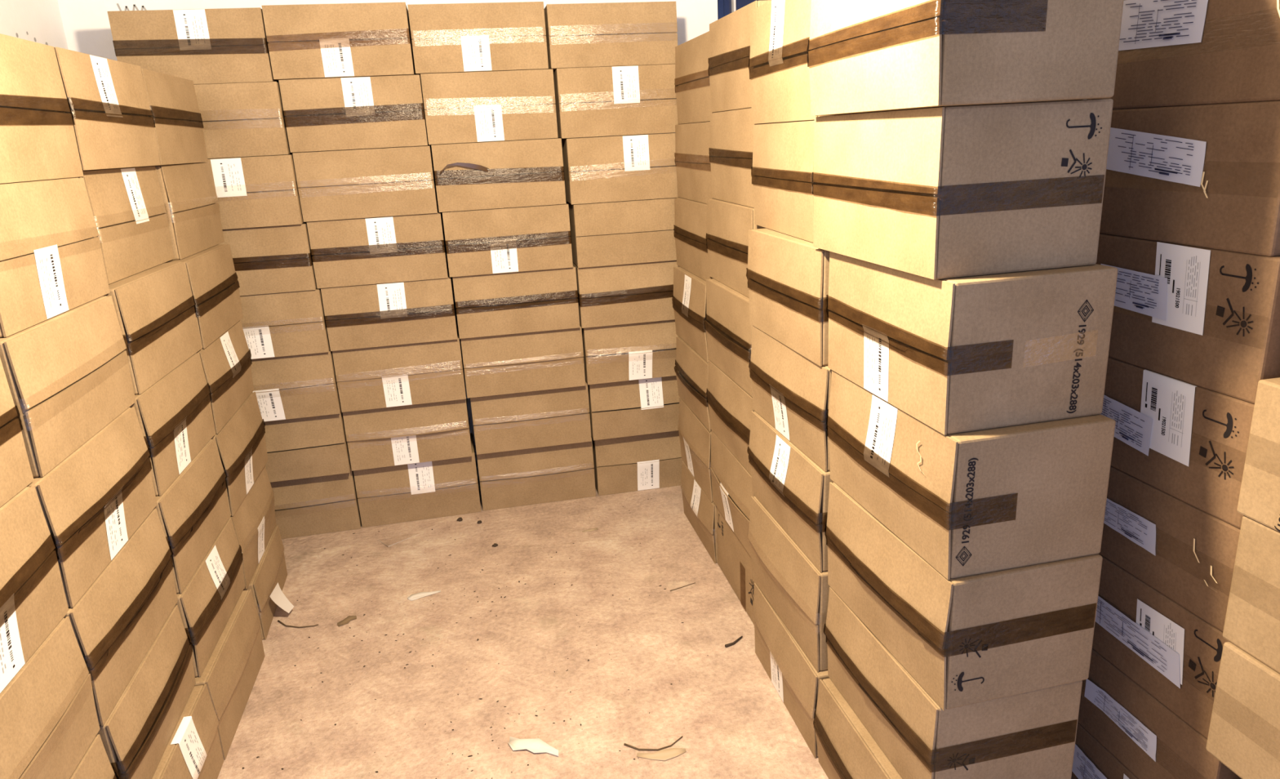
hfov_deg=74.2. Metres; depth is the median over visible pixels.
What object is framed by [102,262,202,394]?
cardboard box
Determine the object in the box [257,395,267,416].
print
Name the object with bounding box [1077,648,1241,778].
cardboard box
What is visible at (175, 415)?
cardboard box
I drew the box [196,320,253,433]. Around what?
cardboard box
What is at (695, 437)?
cardboard box
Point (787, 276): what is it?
cardboard box
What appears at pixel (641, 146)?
print
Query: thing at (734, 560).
cardboard box
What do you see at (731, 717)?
floor
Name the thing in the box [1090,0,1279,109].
cardboard box
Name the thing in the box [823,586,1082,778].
cardboard box
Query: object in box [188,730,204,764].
print
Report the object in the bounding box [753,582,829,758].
cardboard box
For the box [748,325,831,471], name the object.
cardboard box
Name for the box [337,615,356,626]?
leaf fragment
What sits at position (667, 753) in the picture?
paper scrap
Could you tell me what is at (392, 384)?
print
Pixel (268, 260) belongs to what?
cardboard box
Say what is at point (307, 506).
cardboard box
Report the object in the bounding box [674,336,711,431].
cardboard box
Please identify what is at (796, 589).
cardboard box
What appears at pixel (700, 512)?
cardboard box
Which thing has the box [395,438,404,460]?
print
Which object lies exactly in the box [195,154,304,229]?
cardboard box
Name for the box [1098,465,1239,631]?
cardboard box
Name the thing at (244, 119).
cardboard box
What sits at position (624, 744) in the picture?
twig
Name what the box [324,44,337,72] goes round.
print
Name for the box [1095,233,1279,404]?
cardboard box
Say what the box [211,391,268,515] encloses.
cardboard box
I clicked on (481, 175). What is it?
cardboard box
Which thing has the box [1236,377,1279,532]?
cardboard box
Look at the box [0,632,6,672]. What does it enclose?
print
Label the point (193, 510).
cardboard box
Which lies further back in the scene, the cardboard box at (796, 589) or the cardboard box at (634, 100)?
the cardboard box at (634, 100)
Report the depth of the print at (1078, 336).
1.56 m
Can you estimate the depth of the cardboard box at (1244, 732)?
1.53 m
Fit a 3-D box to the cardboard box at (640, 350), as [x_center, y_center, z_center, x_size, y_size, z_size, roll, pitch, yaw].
[-0.013,-0.209,3.884,0.516,0.262,0.331,-6,17,-10]
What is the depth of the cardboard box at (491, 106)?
3.31 m
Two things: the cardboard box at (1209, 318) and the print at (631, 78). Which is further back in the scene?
the print at (631, 78)
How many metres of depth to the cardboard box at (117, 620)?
1.92 m
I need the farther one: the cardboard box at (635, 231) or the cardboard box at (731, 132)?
the cardboard box at (635, 231)
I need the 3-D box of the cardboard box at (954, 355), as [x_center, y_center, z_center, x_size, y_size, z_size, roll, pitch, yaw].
[0.648,-0.134,1.763,0.345,0.279,0.500,-6,17,-11]
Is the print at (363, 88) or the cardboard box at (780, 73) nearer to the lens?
the cardboard box at (780, 73)
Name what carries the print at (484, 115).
attached to the cardboard box at (491, 106)
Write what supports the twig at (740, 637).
on the floor
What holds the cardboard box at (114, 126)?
on the cardboard box at (127, 206)
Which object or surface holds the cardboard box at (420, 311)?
on the cardboard box at (433, 371)
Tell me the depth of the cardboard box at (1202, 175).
1.54 m
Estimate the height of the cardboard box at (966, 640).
0.280 m
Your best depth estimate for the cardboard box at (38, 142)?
1.85 m
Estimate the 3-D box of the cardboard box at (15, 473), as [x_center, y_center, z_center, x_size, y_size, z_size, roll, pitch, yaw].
[-1.287,0.139,1.342,0.337,0.262,0.514,-6,17,-10]
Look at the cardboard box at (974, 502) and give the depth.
1.60 m
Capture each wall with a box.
[0,0,68,49]
[57,0,717,488]
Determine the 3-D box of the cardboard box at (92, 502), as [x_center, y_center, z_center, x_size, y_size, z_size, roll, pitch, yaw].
[-1.355,0.258,1.891,0.348,0.270,0.523,-6,17,-11]
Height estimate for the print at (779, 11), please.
0.111 m
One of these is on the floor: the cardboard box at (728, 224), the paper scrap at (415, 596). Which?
the paper scrap at (415, 596)
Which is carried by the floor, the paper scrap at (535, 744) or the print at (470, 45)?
the paper scrap at (535, 744)
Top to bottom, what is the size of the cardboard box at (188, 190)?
0.290 m
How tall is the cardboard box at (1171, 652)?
0.237 m
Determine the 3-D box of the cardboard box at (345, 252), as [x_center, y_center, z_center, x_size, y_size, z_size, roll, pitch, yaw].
[-1.075,-0.594,3.526,0.514,0.264,0.313,-6,17,-11]
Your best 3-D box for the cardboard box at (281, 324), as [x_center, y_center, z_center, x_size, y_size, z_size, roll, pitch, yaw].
[-1.556,-0.286,3.504,0.516,0.258,0.315,-6,17,-10]
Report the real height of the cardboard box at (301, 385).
0.272 m
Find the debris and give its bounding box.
[241,498,707,778]
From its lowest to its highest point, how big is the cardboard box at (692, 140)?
0.289 m
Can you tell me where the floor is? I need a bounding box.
[217,484,828,778]
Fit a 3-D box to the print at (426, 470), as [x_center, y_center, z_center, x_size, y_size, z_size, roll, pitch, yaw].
[-0.959,0.392,3.800,0.031,0.099,0.015,-6,17,-11]
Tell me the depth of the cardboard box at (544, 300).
3.56 m
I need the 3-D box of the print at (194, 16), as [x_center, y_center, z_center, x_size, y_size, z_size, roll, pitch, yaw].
[-1.588,-1.293,3.046,0.031,0.092,0.006,-6,17,-10]
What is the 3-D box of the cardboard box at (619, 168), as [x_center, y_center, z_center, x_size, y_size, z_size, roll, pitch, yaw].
[-0.066,-0.948,3.616,0.516,0.260,0.313,-6,17,-10]
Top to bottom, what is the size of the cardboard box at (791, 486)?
0.271 m
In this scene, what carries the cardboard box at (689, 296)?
on the cardboard box at (691, 369)
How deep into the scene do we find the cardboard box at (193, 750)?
2.19 m
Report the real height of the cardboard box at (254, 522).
0.267 m
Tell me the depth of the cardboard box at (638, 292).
3.64 m
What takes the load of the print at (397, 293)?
on the cardboard box at (420, 311)
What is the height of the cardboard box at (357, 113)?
0.261 m
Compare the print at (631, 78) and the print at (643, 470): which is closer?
the print at (631, 78)
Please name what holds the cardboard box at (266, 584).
on the floor
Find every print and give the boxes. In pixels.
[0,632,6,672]
[40,258,54,306]
[102,67,116,104]
[108,513,116,548]
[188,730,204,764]
[192,16,204,39]
[227,164,240,191]
[245,331,257,354]
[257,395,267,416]
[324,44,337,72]
[358,83,368,106]
[382,222,391,244]
[386,379,397,400]
[392,288,402,309]
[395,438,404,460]
[422,466,431,488]
[466,40,475,64]
[480,111,488,135]
[494,250,503,268]
[626,74,635,97]
[637,142,645,164]
[640,467,647,483]
[777,9,782,45]
[869,338,874,383]
[878,417,891,456]
[961,457,978,542]
[1066,324,1086,413]
[1161,416,1165,435]
[1175,288,1180,307]
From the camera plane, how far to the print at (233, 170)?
3.18 m
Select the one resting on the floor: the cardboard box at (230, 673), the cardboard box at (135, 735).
the cardboard box at (230, 673)
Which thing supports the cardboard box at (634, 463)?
on the floor
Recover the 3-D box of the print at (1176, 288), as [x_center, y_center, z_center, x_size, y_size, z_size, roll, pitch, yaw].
[1.026,-0.174,1.615,0.001,0.037,0.011,-6,17,-10]
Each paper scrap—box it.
[407,590,440,600]
[507,736,558,756]
[636,747,686,760]
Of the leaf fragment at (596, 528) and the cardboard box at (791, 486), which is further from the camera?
the leaf fragment at (596, 528)
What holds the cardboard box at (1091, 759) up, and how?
on the floor
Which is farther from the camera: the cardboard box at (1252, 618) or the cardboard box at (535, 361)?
the cardboard box at (535, 361)
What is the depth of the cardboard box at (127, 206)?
2.35 m
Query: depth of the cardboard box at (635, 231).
3.55 m
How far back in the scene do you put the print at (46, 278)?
1.80 m
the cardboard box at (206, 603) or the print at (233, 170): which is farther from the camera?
the print at (233, 170)
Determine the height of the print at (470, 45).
0.084 m
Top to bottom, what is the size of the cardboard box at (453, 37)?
0.244 m
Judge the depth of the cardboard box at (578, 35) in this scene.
3.34 m
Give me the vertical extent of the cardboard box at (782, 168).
0.287 m
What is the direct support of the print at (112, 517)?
attached to the cardboard box at (92, 502)
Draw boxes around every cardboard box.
[0,33,84,183]
[0,177,110,337]
[0,295,136,477]
[0,358,34,506]
[0,485,68,693]
[0,616,100,778]
[26,406,157,607]
[53,47,160,170]
[63,165,174,284]
[63,508,177,725]
[69,733,119,778]
[95,604,195,778]
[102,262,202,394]
[106,7,279,84]
[128,352,216,495]
[141,68,208,165]
[148,162,224,260]
[151,684,223,778]
[153,438,231,593]
[164,244,243,348]
[174,518,244,676]
[193,81,293,159]
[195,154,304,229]
[195,589,265,759]
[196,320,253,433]
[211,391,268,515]
[217,222,316,295]
[228,465,276,588]
[240,287,330,359]
[243,524,293,639]
[250,349,341,421]
[261,2,416,80]
[264,410,351,482]
[270,468,361,538]
[278,75,429,152]
[292,145,438,222]
[306,209,448,288]
[320,268,457,351]
[332,324,466,412]
[342,391,472,471]
[353,432,480,527]
[407,1,548,78]
[420,69,558,144]
[431,137,565,212]
[442,203,573,277]
[452,265,579,338]
[460,325,585,398]
[470,380,591,454]
[476,437,595,510]
[543,1,677,71]
[553,64,679,138]
[561,133,678,204]
[565,197,676,267]
[573,260,679,328]
[579,319,678,384]
[585,375,679,439]
[591,430,682,495]
[671,266,710,362]
[673,197,712,280]
[674,121,713,204]
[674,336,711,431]
[675,31,711,124]
[678,397,713,502]
[680,460,717,563]
[703,278,752,396]
[706,198,767,297]
[706,360,755,474]
[707,0,771,112]
[709,107,756,207]
[710,430,755,556]
[716,507,755,623]
[746,228,829,366]
[746,410,833,572]
[747,0,829,124]
[747,496,830,671]
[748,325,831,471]
[751,120,814,242]
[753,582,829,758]
[806,0,1124,115]
[811,98,1113,279]
[813,678,902,778]
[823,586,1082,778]
[824,481,1102,711]
[826,251,1117,435]
[826,369,1115,579]
[1071,721,1138,778]
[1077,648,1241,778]
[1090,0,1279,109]
[1092,553,1229,738]
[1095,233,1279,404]
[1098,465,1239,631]
[1099,100,1279,256]
[1100,356,1254,528]
[1205,641,1279,778]
[1222,515,1279,673]
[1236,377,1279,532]
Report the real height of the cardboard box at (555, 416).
0.278 m
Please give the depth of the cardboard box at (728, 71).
2.67 m
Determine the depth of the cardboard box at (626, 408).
3.86 m
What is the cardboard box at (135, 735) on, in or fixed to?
on the cardboard box at (193, 750)
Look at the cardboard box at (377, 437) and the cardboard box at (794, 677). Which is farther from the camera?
the cardboard box at (377, 437)
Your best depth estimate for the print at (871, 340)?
1.78 m
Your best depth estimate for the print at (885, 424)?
1.75 m
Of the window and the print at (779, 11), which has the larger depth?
the window
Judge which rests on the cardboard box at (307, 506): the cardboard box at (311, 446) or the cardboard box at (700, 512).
the cardboard box at (311, 446)
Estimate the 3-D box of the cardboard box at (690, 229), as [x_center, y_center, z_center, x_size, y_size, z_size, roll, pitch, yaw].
[0.358,-0.610,3.349,0.344,0.280,0.513,-6,17,-10]
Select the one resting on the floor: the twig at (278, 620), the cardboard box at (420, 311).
the twig at (278, 620)
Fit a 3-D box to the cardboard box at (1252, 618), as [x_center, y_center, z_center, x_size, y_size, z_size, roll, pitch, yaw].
[1.298,0.385,1.357,0.361,0.250,0.460,-6,17,-10]
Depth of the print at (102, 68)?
2.25 m
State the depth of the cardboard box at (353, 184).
3.30 m
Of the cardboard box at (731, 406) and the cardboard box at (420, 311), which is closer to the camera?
the cardboard box at (731, 406)
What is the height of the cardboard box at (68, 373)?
0.275 m
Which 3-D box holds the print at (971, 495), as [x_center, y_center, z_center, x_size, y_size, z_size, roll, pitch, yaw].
[0.604,0.204,1.550,0.023,0.169,0.001,-6,17,-11]
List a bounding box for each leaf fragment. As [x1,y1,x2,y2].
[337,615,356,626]
[582,527,597,532]
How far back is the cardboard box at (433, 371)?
3.57 m
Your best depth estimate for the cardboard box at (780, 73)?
2.18 m
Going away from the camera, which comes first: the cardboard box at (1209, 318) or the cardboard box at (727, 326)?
the cardboard box at (1209, 318)
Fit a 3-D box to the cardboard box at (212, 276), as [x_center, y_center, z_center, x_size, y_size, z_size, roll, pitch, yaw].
[-1.600,-0.316,2.878,0.338,0.277,0.516,-6,17,-10]
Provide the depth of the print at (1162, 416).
1.68 m
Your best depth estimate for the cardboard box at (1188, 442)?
1.65 m
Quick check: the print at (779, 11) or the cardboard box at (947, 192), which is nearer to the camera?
the cardboard box at (947, 192)
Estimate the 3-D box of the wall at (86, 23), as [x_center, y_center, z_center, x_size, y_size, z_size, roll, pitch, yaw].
[-0.034,-1.019,3.984,4.800,3.080,0.151,-6,17,-10]
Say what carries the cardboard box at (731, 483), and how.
on the cardboard box at (734, 560)
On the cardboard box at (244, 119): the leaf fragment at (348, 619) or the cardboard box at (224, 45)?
the cardboard box at (224, 45)
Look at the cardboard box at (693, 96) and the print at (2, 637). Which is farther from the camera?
the cardboard box at (693, 96)
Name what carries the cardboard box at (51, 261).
on the cardboard box at (68, 373)
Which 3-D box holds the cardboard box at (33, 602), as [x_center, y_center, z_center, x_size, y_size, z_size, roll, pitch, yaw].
[-1.255,0.401,1.400,0.346,0.275,0.514,-6,17,-10]
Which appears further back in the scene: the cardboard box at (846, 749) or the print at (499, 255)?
the print at (499, 255)
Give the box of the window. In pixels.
[717,0,761,19]
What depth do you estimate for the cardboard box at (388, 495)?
3.81 m
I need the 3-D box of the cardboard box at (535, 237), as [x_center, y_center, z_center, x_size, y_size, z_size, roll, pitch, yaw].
[-0.566,-0.649,3.611,0.511,0.262,0.314,-6,17,-10]
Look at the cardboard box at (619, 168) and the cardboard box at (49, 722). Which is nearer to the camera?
the cardboard box at (49, 722)
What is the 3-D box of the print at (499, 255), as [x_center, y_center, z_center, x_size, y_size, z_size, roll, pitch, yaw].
[-0.578,-0.544,3.480,0.031,0.097,0.008,-6,17,-10]
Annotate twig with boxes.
[277,619,318,627]
[623,735,682,750]
[724,635,742,647]
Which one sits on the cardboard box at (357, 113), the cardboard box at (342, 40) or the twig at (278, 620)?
the cardboard box at (342, 40)
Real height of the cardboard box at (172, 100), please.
0.278 m
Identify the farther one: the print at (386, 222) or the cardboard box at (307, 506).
the cardboard box at (307, 506)
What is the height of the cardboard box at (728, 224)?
0.277 m
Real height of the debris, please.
0.002 m
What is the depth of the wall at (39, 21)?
3.08 m
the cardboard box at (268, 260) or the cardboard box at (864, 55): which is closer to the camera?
the cardboard box at (864, 55)
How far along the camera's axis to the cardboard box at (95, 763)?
1.73 m
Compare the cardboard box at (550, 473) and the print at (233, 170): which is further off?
the cardboard box at (550, 473)

